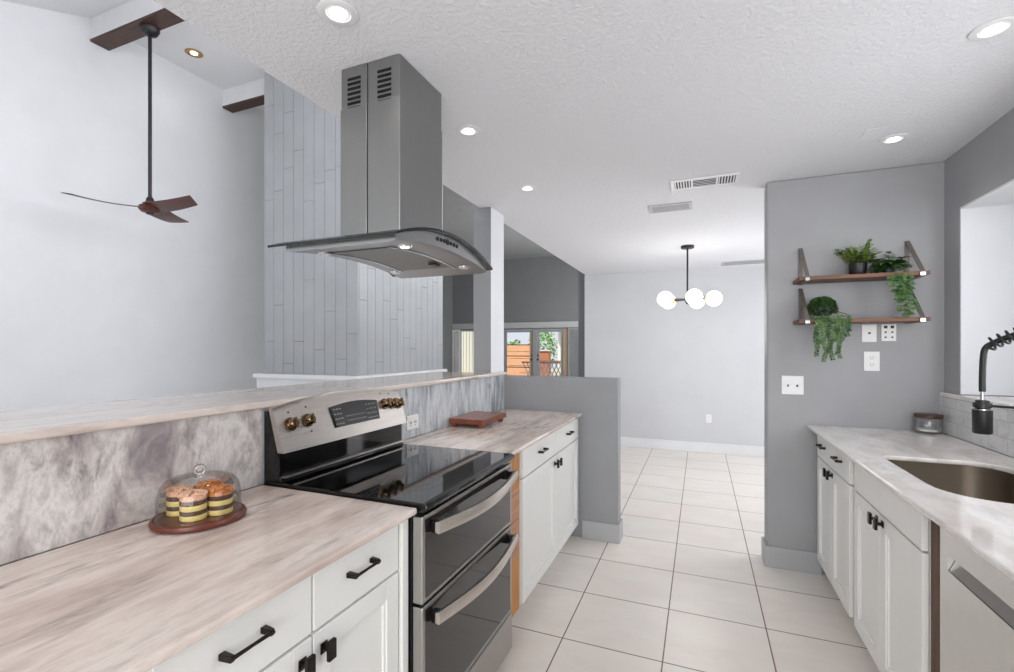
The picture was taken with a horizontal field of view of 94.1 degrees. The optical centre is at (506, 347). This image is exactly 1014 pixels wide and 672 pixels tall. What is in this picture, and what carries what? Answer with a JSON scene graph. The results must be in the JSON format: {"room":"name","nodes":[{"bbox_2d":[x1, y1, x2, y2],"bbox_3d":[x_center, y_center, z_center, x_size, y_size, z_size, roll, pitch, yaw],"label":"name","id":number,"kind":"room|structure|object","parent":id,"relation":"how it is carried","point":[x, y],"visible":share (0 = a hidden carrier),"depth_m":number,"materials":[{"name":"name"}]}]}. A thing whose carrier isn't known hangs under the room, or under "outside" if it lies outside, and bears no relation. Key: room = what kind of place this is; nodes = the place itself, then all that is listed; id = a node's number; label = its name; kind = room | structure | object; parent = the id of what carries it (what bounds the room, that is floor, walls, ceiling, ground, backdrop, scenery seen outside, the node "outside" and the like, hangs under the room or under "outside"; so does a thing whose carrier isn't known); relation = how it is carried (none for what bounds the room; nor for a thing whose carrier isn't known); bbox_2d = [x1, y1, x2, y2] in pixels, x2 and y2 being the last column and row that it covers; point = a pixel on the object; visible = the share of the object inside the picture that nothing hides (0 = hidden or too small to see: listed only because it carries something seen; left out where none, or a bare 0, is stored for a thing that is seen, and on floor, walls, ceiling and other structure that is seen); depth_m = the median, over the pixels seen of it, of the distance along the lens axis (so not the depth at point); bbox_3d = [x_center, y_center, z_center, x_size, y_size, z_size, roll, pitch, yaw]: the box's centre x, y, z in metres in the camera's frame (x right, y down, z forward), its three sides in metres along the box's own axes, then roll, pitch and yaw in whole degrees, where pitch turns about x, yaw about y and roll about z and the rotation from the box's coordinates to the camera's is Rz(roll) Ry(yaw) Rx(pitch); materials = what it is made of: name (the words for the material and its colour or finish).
{"room":"kitchen","nodes":[
{"label":"kitchen","id":0,"kind":"room"},
{"bbox_2d":[1,0,129,17],"bbox_3d":[-3.349,-2.086,1.210,4.025,2.414,5.700,0,0,22],"label":"ceiling","id":1,"kind":"structure","parent":0,"point":[83,8],"depth_m":4.29,"materials":[{"name":"white paint"}]},
{"bbox_2d":[0,0,263,410],"bbox_3d":[-4.586,-0.901,3.393,0.120,4.585,8.800,0,0,22],"label":"wall","id":2,"kind":"structure","parent":0,"point":[100,301],"depth_m":4.77,"materials":[{"name":"paint"}]},
{"bbox_2d":[0,425,451,565],"bbox_3d":[-1.144,0.801,1.566,0.415,1.181,4.430,0,0,22],"label":"wall","id":3,"kind":"structure","parent":0,"point":[450,425],"depth_m":1.21,"materials":[{"name":"paint"}]},
{"bbox_2d":[0,409,261,564],"bbox_3d":[-1.323,0.343,0.544,0.020,0.266,2.403,0,0,22],"label":"backsplash","id":4,"kind":"structure","parent":3,"relation":"attached to","point":[55,492],"depth_m":1.22,"materials":[{"name":"stone"}]},
{"bbox_2d":[0,372,506,444],"bbox_3d":[-1.109,0.198,1.648,0.508,0.024,4.609,0,0,22],"label":"raised bar","id":5,"kind":"object","parent":3,"relation":"on","point":[22,425],"visible":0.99,"depth_m":1.50,"materials":[{"name":"stone"}]},
{"bbox_2d":[262,375,503,483],"bbox_3d":[-0.449,0.343,2.676,0.020,0.266,2.205,0,0,22],"label":"backsplash","id":6,"kind":"structure","parent":3,"relation":"attached to","point":[434,405],"depth_m":2.83,"materials":[{"name":"stone"}]},
{"bbox_2d":[406,414,417,430],"bbox_3d":[-0.502,0.394,2.508,0.008,0.075,0.110,0,0,22],"label":"wall outlet","id":7,"kind":"object","parent":6,"relation":"attached to","point":[412,420],"visible":1,"depth_m":2.50,"materials":[{"name":"white plastic"}]},
{"bbox_2d":[474,207,490,372],"bbox_3d":[-0.188,-0.437,3.571,0.144,1.244,0.004,0,0,22],"label":"column","id":8,"kind":"structure","parent":3,"relation":"attached to","point":[482,216],"depth_m":3.57,"materials":[{"name":"grey paint"}]},
{"bbox_2d":[257,378,340,387],"bbox_3d":[-1.830,0.862,5.846,1.380,1.060,1.770,0,0,22],"label":"wall","id":9,"kind":"structure","parent":0,"point":[261,382],"depth_m":5.15,"materials":[{"name":"paint"}]},
{"bbox_2d":[253,369,446,379],"bbox_3d":[-1.828,0.309,5.850,1.440,0.045,1.840,0,0,22],"label":"trim","id":10,"kind":"structure","parent":9,"relation":"on","point":[255,375],"depth_m":5.09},
{"bbox_2d":[101,0,554,259],"bbox_3d":[-1.287,-3.243,10.632,7.355,0.100,13.300,0,0,22],"label":"ceiling","id":11,"kind":"structure","parent":0,"point":[220,66],"depth_m":5.47,"materials":[{"name":"white paint"}]},
{"bbox_2d":[90,0,184,50],"bbox_3d":[-2.194,-3.080,3.898,3.924,0.224,0.158,0,0,22],"label":"ceiling beam","id":12,"kind":"structure","parent":11,"relation":"attached to","point":[116,27],"depth_m":4.39,"materials":[{"name":"brown wood"}]},
{"bbox_2d":[61,23,197,222],"bbox_3d":[-3.188,-2.102,4.354,0.951,1.730,1.056,0,0,22],"label":"ceiling fan","id":13,"kind":"object","parent":12,"relation":"hanging from","point":[161,209],"visible":1,"depth_m":4.37,"materials":[{"name":"brown wood"}]},
{"bbox_2d":[184,48,202,57],"bbox_3d":[-3.389,-3.188,5.108,0.170,0.008,0.170,0,0,22],"label":"recessed light","id":14,"kind":"object","parent":11,"relation":"in","point":[191,52],"visible":1,"depth_m":5.10,"materials":[{"name":"gold metal"}]},
{"bbox_2d":[223,78,263,112],"bbox_3d":[-1.678,-3.080,5.156,3.924,0.224,0.138,0,0,22],"label":"ceiling beam","id":15,"kind":"structure","parent":11,"relation":"attached to","point":[248,95],"depth_m":5.73,"materials":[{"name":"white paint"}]},
{"bbox_2d":[264,71,442,375],"bbox_3d":[-1.812,-1.533,5.887,1.318,3.640,1.720,0,0,22],"label":"wall","id":16,"kind":"structure","parent":0,"point":[324,315],"depth_m":5.15,"materials":[{"name":"paint"}]},
{"bbox_2d":[443,275,452,371],"bbox_3d":[-4.001,-0.901,13.312,0.100,4.585,10.000,0,0,22],"label":"wall","id":17,"kind":"structure","parent":0,"point":[447,280],"depth_m":17.54,"materials":[{"name":"paint"}]},
{"bbox_2d":[480,207,503,411],"bbox_3d":[-0.140,0.166,3.688,0.144,2.451,0.250,0,0,22],"label":"wall column","id":18,"kind":"structure","parent":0,"point":[497,219],"depth_m":3.66,"materials":[{"name":"paint"}]},
{"bbox_2d":[453,256,577,372],"bbox_3d":[1.234,-0.901,16.651,7.255,4.585,0.150,0,0,22],"label":"wall","id":19,"kind":"structure","parent":0,"point":[538,289],"depth_m":16.69,"materials":[{"name":"paint"}]},
{"bbox_2d":[452,330,459,371],"bbox_3d":[-1.919,0.327,17.786,0.320,2.030,0.069,0,0,22],"label":"plantation shutter","id":20,"kind":"object","parent":19,"relation":"attached to","point":[455,341],"visible":0.77,"depth_m":17.78,"materials":[{"name":"white wood"}]},
{"bbox_2d":[460,330,473,371],"bbox_3d":[-1.451,0.322,17.740,0.700,1.980,0.070,0,0,22],"label":"window","id":21,"kind":"structure","parent":19,"relation":"in","point":[461,331],"depth_m":17.83,"materials":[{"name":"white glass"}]},
{"bbox_2d":[452,321,577,328],"bbox_3d":[0.756,-0.808,16.744,6.100,0.200,0.040,0,0,22],"label":"trim","id":22,"kind":"structure","parent":19,"relation":"attached to","point":[566,323],"depth_m":16.66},
{"bbox_2d":[504,330,532,375],"bbox_3d":[0.403,0.372,16.923,1.110,2.020,0.134,0,0,22],"label":"door","id":23,"kind":"structure","parent":19,"relation":"in","point":[505,331],"depth_m":17.08,"materials":[{"name":"grey paint"}]},
{"bbox_2d":[530,332,531,375],"bbox_3d":[0.839,0.292,16.741,0.055,1.700,0.042,0,0,22],"label":"door frame","id":24,"kind":"structure","parent":19,"relation":"attached to","point":[530,332],"depth_m":16.72,"materials":[{"name":"beige wood"}]},
{"bbox_2d":[533,330,536,375],"bbox_3d":[0.992,0.372,16.712,0.140,2.040,0.120,0,0,22],"label":"trim","id":25,"kind":"structure","parent":19,"relation":"attached to","point":[534,331],"depth_m":16.65,"materials":[{"name":"grey paint"}]},
{"bbox_2d":[537,329,562,375],"bbox_3d":[1.495,0.372,16.476,0.970,2.020,0.134,0,0,22],"label":"door","id":26,"kind":"structure","parent":19,"relation":"in","point":[560,330],"depth_m":16.58,"materials":[{"name":"grey paint"}]},
{"bbox_2d":[563,329,567,376],"bbox_3d":[2.030,0.372,16.292,0.160,2.040,0.110,0,0,22],"label":"trim","id":27,"kind":"structure","parent":19,"relation":"attached to","point":[565,331],"depth_m":16.24,"materials":[{"name":"beige wood"}]},
{"bbox_2d":[568,328,577,376],"bbox_3d":[2.407,0.302,16.013,0.690,1.980,0.069,0,0,22],"label":"plantation shutter","id":28,"kind":"object","parent":19,"relation":"attached to","point":[572,339],"visible":0.43,"depth_m":16.08,"materials":[{"name":"grey paint"}]},
{"bbox_2d":[578,271,584,376],"bbox_3d":[2.817,-0.901,11.144,0.150,4.585,8.840,0,0,22],"label":"wall","id":29,"kind":"structure","parent":0,"point":[581,277],"depth_m":7.06,"materials":[{"name":"paint"}]},
{"bbox_2d":[153,0,1013,274],"bbox_3d":[1.433,-1.110,1.579,4.545,0.100,10.010,0,0,22],"label":"ceiling","id":30,"kind":"structure","parent":0,"point":[597,106],"depth_m":1.94,"materials":[{"name":"white paint"}]},
{"bbox_2d":[317,0,358,26],"bbox_3d":[-0.533,-1.055,1.490,0.124,0.008,0.124,0,0,22],"label":"recessed light","id":31,"kind":"object","parent":30,"relation":"in","point":[342,13],"visible":1,"depth_m":1.48,"materials":[{"name":"white"}]},
{"bbox_2d":[268,54,492,278],"bbox_3d":[-0.443,-0.694,1.851,0.527,0.731,0.716,0,0,22],"label":"range hood","id":32,"kind":"object","parent":30,"relation":"attached to","point":[391,133],"visible":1,"depth_m":1.76,"materials":[{"name":"metal"}]},
{"bbox_2d":[286,231,486,278],"bbox_3d":[-0.422,-0.370,1.843,0.452,0.084,0.670,0,0,22],"label":"hood","id":33,"kind":"object","parent":32,"relation":"attached to","point":[403,254],"depth_m":1.77,"materials":[{"name":"silver metal"}]},
{"bbox_2d":[456,124,480,136],"bbox_3d":[-0.188,-1.055,2.298,0.124,0.008,0.124,0,0,22],"label":"recessed light","id":34,"kind":"object","parent":30,"relation":"in","point":[467,130],"visible":1,"depth_m":2.29,"materials":[{"name":"white"}]},
{"bbox_2d":[518,185,536,191],"bbox_3d":[0.136,-1.055,3.127,0.124,0.008,0.124,0,0,22],"label":"recessed light","id":35,"kind":"object","parent":30,"relation":"in","point":[527,188],"visible":1,"depth_m":3.11,"materials":[{"name":"white"}]},
{"bbox_2d":[648,201,691,213],"bbox_3d":[1.230,-1.056,3.554,0.305,0.008,0.190,0,0,22],"label":"ceiling vent","id":36,"kind":"object","parent":30,"relation":"in","point":[683,205],"visible":1,"depth_m":3.54,"materials":[{"name":"white metal"}]},
{"bbox_2d":[657,245,721,308],"bbox_3d":[1.892,-0.742,4.889,0.620,0.636,0.637,0,0,22],"label":"chandelier","id":37,"kind":"object","parent":30,"relation":"hanging from","point":[694,297],"visible":1,"depth_m":4.78,"materials":[{"name":"white glass"}]},
{"bbox_2d":[670,172,740,190],"bbox_3d":[1.258,-1.056,3.008,0.403,0.008,0.190,0,0,22],"label":"ceiling vent","id":38,"kind":"object","parent":30,"relation":"in","point":[732,178],"visible":1,"depth_m":3.00,"materials":[{"name":"white metal"}]},
{"bbox_2d":[721,260,763,265],"bbox_3d":[3.008,-1.056,5.824,0.650,0.008,0.260,0,0,22],"label":"ceiling vent","id":39,"kind":"object","parent":30,"relation":"in","point":[748,261],"visible":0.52,"depth_m":5.83,"materials":[{"name":"white metal"}]},
{"bbox_2d":[859,126,888,139],"bbox_3d":[1.808,-1.059,2.328,0.090,0.003,0.120,0,0,22],"label":"cover plate","id":40,"kind":"object","parent":30,"relation":"attached to","point":[876,132],"visible":1,"depth_m":2.33,"materials":[{"name":"white plastic"}]},
{"bbox_2d":[878,133,908,144],"bbox_3d":[1.958,-1.055,2.391,0.124,0.008,0.124,0,0,22],"label":"recessed light","id":41,"kind":"object","parent":30,"relation":"in","point":[892,139],"visible":1,"depth_m":2.38,"materials":[{"name":"white"}]},
{"bbox_2d":[967,15,1013,41],"bbox_3d":[1.614,-1.055,1.565,0.124,0.008,0.124,0,0,22],"label":"recessed light","id":42,"kind":"object","parent":30,"relation":"in","point":[994,28],"visible":1,"depth_m":1.56,"materials":[{"name":"white"}]},
{"bbox_2d":[585,265,763,446],"bbox_3d":[3.227,0.166,6.113,4.465,2.452,0.140,0,0,22],"label":"wall","id":43,"kind":"structure","parent":0,"point":[681,364],"depth_m":6.39,"materials":[{"name":"paint"}]},
{"bbox_2d":[621,437,763,456],"bbox_3d":[3.128,1.326,6.070,4.315,0.132,0.014,0,0,22],"label":"baseboard","id":44,"kind":"structure","parent":43,"relation":"attached to","point":[757,451],"depth_m":6.32,"materials":[{"name":"white wood"}]},
{"bbox_2d":[706,414,710,422],"bbox_3d":[2.675,0.938,6.258,0.067,0.107,0.009,0,0,22],"label":"wall outlet","id":45,"kind":"object","parent":43,"relation":"attached to","point":[708,417],"visible":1,"depth_m":6.26,"materials":[{"name":"white plastic"}]},
{"bbox_2d":[496,446,879,671],"bbox_3d":[-0.349,1.432,7.060,12.400,0.080,19.200,0,0,22],"label":"floor","id":46,"kind":"structure","parent":0,"point":[687,586],"depth_m":2.62,"materials":[{"name":"tile"}]},
{"bbox_2d":[147,519,407,671],"bbox_3d":[-0.704,0.944,1.195,0.629,0.894,0.727,0,0,22],"label":"base cabinet","id":47,"kind":"object","parent":46,"relation":"on","point":[350,615],"visible":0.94,"depth_m":1.13,"materials":[{"name":"paint"}]},
{"bbox_2d":[0,485,416,671],"bbox_3d":[-1.017,0.487,0.418,0.638,0.020,2.403,0,0,22],"label":"countertop","id":48,"kind":"structure","parent":47,"relation":"on","point":[133,598],"depth_m":0.98,"materials":[{"name":"stone"}]},
{"bbox_2d":[148,503,246,533],"bbox_3d":[-0.854,0.467,1.312,0.229,0.018,0.229,0,0,22],"label":"cake tray","id":49,"kind":"object","parent":48,"relation":"on","point":[163,519],"visible":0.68,"depth_m":1.25,"materials":[{"name":"brown wood"}]},
{"bbox_2d":[164,484,193,516],"bbox_3d":[-0.916,0.422,1.321,0.073,0.078,0.064,0,0,22],"label":"cake","id":50,"kind":"object","parent":49,"relation":"on","point":[172,502],"visible":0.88,"depth_m":1.29,"materials":[{"name":"yellow food"}]},
{"bbox_2d":[177,488,207,521],"bbox_3d":[-0.852,0.422,1.279,0.071,0.078,0.066,0,0,22],"label":"cake","id":51,"kind":"object","parent":49,"relation":"on","point":[192,502],"visible":1,"depth_m":1.26,"materials":[{"name":"yellow food"}]},
{"bbox_2d":[154,464,241,526],"bbox_3d":[-0.854,0.392,1.312,0.203,0.140,0.203,0,0,22],"label":"cake dome","id":52,"kind":"object","parent":49,"relation":"on","point":[229,478],"visible":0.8,"depth_m":1.33,"materials":[{"name":"clear glass"}]},
{"bbox_2d":[194,479,222,489],"bbox_3d":[-0.869,0.422,1.370,0.065,0.078,0.071,0,0,22],"label":"cake","id":53,"kind":"object","parent":49,"relation":"on","point":[205,484],"visible":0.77,"depth_m":1.35,"materials":[{"name":"brown food"}]},
{"bbox_2d":[207,484,233,515],"bbox_3d":[-0.806,0.422,1.326,0.065,0.077,0.069,0,0,-25],"label":"cake","id":54,"kind":"object","parent":49,"relation":"on","point":[219,497],"visible":0.99,"depth_m":1.30,"materials":[{"name":"yellow food"}]},
{"bbox_2d":[264,389,518,671],"bbox_3d":[-0.381,0.786,1.859,0.720,1.211,0.736,0,0,22],"label":"electric range","id":55,"kind":"object","parent":46,"relation":"on","point":[347,443],"visible":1,"depth_m":1.72,"materials":[{"name":"silver metal"}]},
{"bbox_2d":[264,444,514,512],"bbox_3d":[-0.409,0.481,1.866,0.664,0.031,0.725,0,0,22],"label":"cooktop","id":56,"kind":"object","parent":55,"relation":"in","point":[426,479],"depth_m":1.72,"materials":[{"name":"black glass"}]},
{"bbox_2d":[509,452,518,616],"bbox_3d":[-0.239,0.944,2.334,0.548,0.894,0.247,0,0,22],"label":"cabinet filler","id":57,"kind":"object","parent":46,"relation":"on","point":[515,463],"visible":0.18,"depth_m":2.29,"materials":[{"name":"orange wood"}]},
{"bbox_2d":[519,418,577,604],"bbox_3d":[0.038,0.944,3.005,0.629,0.894,1.200,0,0,22],"label":"base cabinet","id":58,"kind":"object","parent":46,"relation":"on","point":[548,468],"visible":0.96,"depth_m":2.74,"materials":[{"name":"paint"}]},
{"bbox_2d":[403,409,582,454],"bbox_3d":[-0.011,0.487,2.893,0.624,0.020,1.473,0,0,22],"label":"countertop","id":59,"kind":"structure","parent":58,"relation":"on","point":[520,429],"depth_m":2.63,"materials":[{"name":"stone"}]},
{"bbox_2d":[449,411,505,428],"bbox_3d":[-0.177,0.450,2.969,0.230,0.052,0.360,0,0,22],"label":"cutting board","id":60,"kind":"object","parent":59,"relation":"on","point":[480,418],"visible":1,"depth_m":2.87,"materials":[{"name":"brown wood"}]},
{"bbox_2d":[815,435,855,617],"bbox_3d":[2.016,0.944,2.435,0.632,0.894,0.755,0,0,22],"label":"base cabinet","id":61,"kind":"object","parent":46,"relation":"on","point":[835,471],"visible":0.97,"depth_m":2.49,"materials":[{"name":"paint"}]},
{"bbox_2d":[807,425,1013,580],"bbox_3d":[1.285,0.487,0.670,0.646,0.020,4.614,0,0,22],"label":"countertop","id":62,"kind":"structure","parent":61,"relation":"on","point":[986,527],"depth_m":1.78,"materials":[{"name":"white stone"}]},
{"bbox_2d":[914,412,943,433],"bbox_3d":[2.357,0.423,2.638,0.125,0.107,0.125,0,0,22],"label":"glass jar","id":63,"kind":"object","parent":62,"relation":"on","point":[917,416],"visible":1,"depth_m":2.62,"materials":[{"name":"clear glass"}]},
{"bbox_2d":[888,460,1013,503],"bbox_3d":[1.720,0.606,1.728,0.437,0.221,0.682,0,0,22],"label":"sink","id":64,"kind":"object","parent":62,"relation":"in","point":[969,481],"visible":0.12,"depth_m":1.99,"materials":[{"name":"metal"}]},
{"bbox_2d":[971,327,1013,434],"bbox_3d":[1.795,0.180,1.534,0.110,0.592,0.415,0,0,-22],"label":"spring faucet","id":65,"kind":"object","parent":62,"relation":"on","point":[982,415],"visible":1,"depth_m":1.67,"materials":[{"name":"black metal"}]},
{"bbox_2d":[854,463,930,671],"bbox_3d":[1.726,0.944,1.724,0.630,0.894,0.776,0,0,22],"label":"base cabinet","id":66,"kind":"object","parent":46,"relation":"on","point":[892,538],"visible":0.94,"depth_m":1.77,"materials":[{"name":"paint"}]},
{"bbox_2d":[931,520,939,671],"bbox_3d":[1.552,0.944,1.328,0.536,0.894,0.085,0,0,22],"label":"wood strip","id":67,"kind":"object","parent":46,"relation":"on","point":[935,529],"visible":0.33,"depth_m":1.44,"materials":[{"name":"brown wood"}]},
{"bbox_2d":[940,527,1013,671],"bbox_3d":[1.433,0.948,1.002,0.588,0.888,0.591,0,0,22],"label":"dishwasher","id":68,"kind":"object","parent":46,"relation":"on","point":[977,599],"visible":0.89,"depth_m":1.22,"materials":[{"name":"silver metal"}]},
{"bbox_2d":[502,162,943,573],"bbox_3d":[1.448,0.166,3.171,3.186,2.452,0.146,0,0,22],"label":"wall","id":69,"kind":"structure","parent":0,"point":[819,215],"depth_m":2.91,"materials":[{"name":"grey paint"}]},
{"bbox_2d":[582,518,622,543],"bbox_3d":[0.406,1.326,3.587,0.911,0.132,0.153,0,0,22],"label":"baseboard","id":70,"kind":"structure","parent":69,"relation":"attached to","point":[598,531],"depth_m":3.39,"materials":[{"name":"white wood"}]},
{"bbox_2d":[761,536,821,574],"bbox_3d":[2.191,1.326,2.869,1.122,0.132,0.168,0,0,22],"label":"baseboard","id":71,"kind":"structure","parent":69,"relation":"attached to","point":[775,557],"depth_m":2.95,"materials":[{"name":"white wood"}]},
{"bbox_2d":[781,376,803,394],"bbox_3d":[1.787,0.233,2.952,0.120,0.117,0.014,0,0,22],"label":"wall plate","id":72,"kind":"object","parent":69,"relation":"attached to","point":[794,385],"visible":1,"depth_m":2.95,"materials":[{"name":"white plastic"}]},
{"bbox_2d":[793,241,930,284],"bbox_3d":[2.031,-0.506,2.742,0.610,0.230,0.216,0,0,22],"label":"shelf","id":73,"kind":"object","parent":69,"relation":"attached to","point":[802,265],"visible":0.95,"depth_m":2.73,"materials":[{"name":"brown wood"}]},
{"bbox_2d":[832,237,881,273],"bbox_3d":[2.025,-0.530,2.713,0.260,0.224,0.222,0,0,22],"label":"potted fern","id":74,"kind":"object","parent":73,"relation":"on","point":[857,262],"visible":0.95,"depth_m":2.71,"materials":[{"name":"green plant"}]},
{"bbox_2d":[865,251,920,316],"bbox_3d":[2.146,-0.360,2.645,0.242,0.384,0.204,0,0,22],"label":"trailing plant","id":75,"kind":"object","parent":73,"relation":"on","point":[902,291],"visible":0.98,"depth_m":2.57,"materials":[{"name":"green plant"}]},
{"bbox_2d":[793,286,930,324],"bbox_3d":[2.031,-0.256,2.742,0.610,0.230,0.216,0,0,22],"label":"shelf","id":76,"kind":"object","parent":69,"relation":"attached to","point":[802,307],"visible":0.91,"depth_m":2.70,"materials":[{"name":"brown wood"}]},
{"bbox_2d":[807,296,851,361],"bbox_3d":[1.869,-0.114,2.769,0.187,0.391,0.231,0,0,14],"label":"plant","id":77,"kind":"object","parent":76,"relation":"hanging from","point":[826,303],"visible":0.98,"depth_m":2.70,"materials":[{"name":"green plant"}]},
{"bbox_2d":[862,324,876,341],"bbox_3d":[2.151,-0.088,2.801,0.073,0.105,0.016,0,0,22],"label":"wall plate","id":78,"kind":"object","parent":69,"relation":"attached to","point":[869,331],"visible":1,"depth_m":2.80,"materials":[{"name":"white plastic"}]},
{"bbox_2d":[864,352,879,370],"bbox_3d":[2.164,0.079,2.799,0.078,0.115,0.009,0,0,22],"label":"wall outlet","id":79,"kind":"object","parent":69,"relation":"attached to","point":[871,359],"visible":1,"depth_m":2.80,"materials":[{"name":"white plastic"}]},
{"bbox_2d":[868,362,874,366],"bbox_3d":[2.163,0.099,2.797,0.034,0.028,0.002,0,0,22],"label":"socket","id":80,"kind":"object","parent":79,"relation":"attached to","point":[870,364],"depth_m":2.80,"materials":[{"name":"white plastic"}]},
{"bbox_2d":[881,324,895,340],"bbox_3d":[2.240,-0.090,2.768,0.072,0.100,0.009,0,0,22],"label":"wall plate","id":81,"kind":"object","parent":69,"relation":"attached to","point":[888,331],"visible":1,"depth_m":2.77,"materials":[{"name":"white plastic"}]},
{"bbox_2d":[848,262,866,273],"bbox_3d":[2.035,-0.453,2.738,0.088,0.070,0.088,0,0,22],"label":"pot","id":82,"kind":"object","parent":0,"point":[856,267],"depth_m":2.70,"materials":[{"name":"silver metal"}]},
{"bbox_2d":[944,108,1013,457],"bbox_3d":[1.458,0.166,-0.373,0.420,2.452,6.416,0,0,22],"label":"wall","id":83,"kind":"structure","parent":0,"point":[985,163],"depth_m":2.53,"materials":[{"name":"grey paint"}]},
{"bbox_2d":[940,396,1013,457],"bbox_3d":[1.595,0.375,0.543,0.021,0.202,4.615,0,0,22],"label":"backsplash","id":84,"kind":"structure","parent":83,"relation":"attached to","point":[957,421],"depth_m":2.34,"materials":[{"name":"tile"}]},
{"bbox_2d":[940,392,1013,410],"bbox_3d":[1.788,0.261,0.463,0.442,0.023,4.614,0,0,22],"label":"window sill","id":85,"kind":"structure","parent":83,"relation":"attached to","point":[996,400],"depth_m":2.38,"materials":[{"name":"white stone"}]},
{"bbox_2d":[960,204,1013,395],"bbox_3d":[2.609,-0.246,2.433,0.418,0.986,0.010,0,0,22],"label":"window","id":86,"kind":"structure","parent":83,"relation":"attached to","point":[986,233],"depth_m":2.47,"materials":[{"name":"glass"}]},
{"bbox_2d":[960,179,1013,208],"bbox_3d":[2.224,-0.744,1.496,0.418,0.010,2.035,0,0,22],"label":"trim","id":87,"kind":"structure","parent":83,"relation":"attached to","point":[1003,194],"depth_m":2.33,"materials":[{"name":"white paint"}]},
{"label":"outside","id":88,"kind":"structure","parent":0,"visible":0},
{"bbox_2d":[511,369,559,375],"bbox_3d":[3.633,1.452,23.368,17.000,0.080,14.000,0,0,22],"label":"patio","id":89,"kind":"structure","parent":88,"point":[556,370],"depth_m":27.10,"materials":[{"name":"white"}]},
{"bbox_2d":[462,331,473,371],"bbox_3d":[-1.713,-0.048,19.553,3.200,2.920,0.115,0,0,22],"label":"wall","id":90,"kind":"structure","parent":89,"relation":"on","point":[467,337],"depth_m":19.46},
{"bbox_2d":[507,340,523,372],"bbox_3d":[0.347,0.516,20.855,0.869,1.792,0.849,0,0,1],"label":"shrub","id":91,"kind":"object","parent":89,"relation":"on","point":[515,341],"visible":0.21,"depth_m":20.79,"materials":[{"name":"green plant"}]},
{"bbox_2d":[507,343,529,375],"bbox_3d":[-0.127,0.592,20.548,2.580,1.640,0.130,0,0,22],"label":"fence","id":92,"kind":"object","parent":89,"relation":"on","point":[510,369],"visible":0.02,"depth_m":20.24,"materials":[{"name":"brown wood"}]},
{"bbox_2d":[519,350,551,375],"bbox_3d":[1.257,0.747,21.262,1.500,1.330,0.380,0,0,22],"label":"wall","id":93,"kind":"structure","parent":89,"relation":"on","point":[544,354],"depth_m":20.96,"materials":[{"name":"brick"}]},
{"bbox_2d":[522,361,560,375],"bbox_3d":[1.458,0.967,17.785,1.910,0.890,0.060,0,0,22],"label":"lattice screen","id":94,"kind":"object","parent":89,"relation":"on","point":[523,362],"visible":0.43,"depth_m":17.75,"materials":[{"name":"wood"}]},
{"bbox_2d":[528,332,557,360],"bbox_3d":[1.756,0.208,23.276,1.578,2.408,1.552,0,0,22],"label":"shrub","id":95,"kind":"object","parent":89,"relation":"on","point":[548,338],"visible":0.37,"depth_m":23.11,"materials":[{"name":"green plant"}]},
{"bbox_2d":[558,329,560,372],"bbox_3d":[6.500,-0.773,26.408,8.000,4.370,3.200,0,0,22],"label":"house","id":96,"kind":"structure","parent":89,"relation":"on","point":[559,333],"depth_m":26.88,"materials":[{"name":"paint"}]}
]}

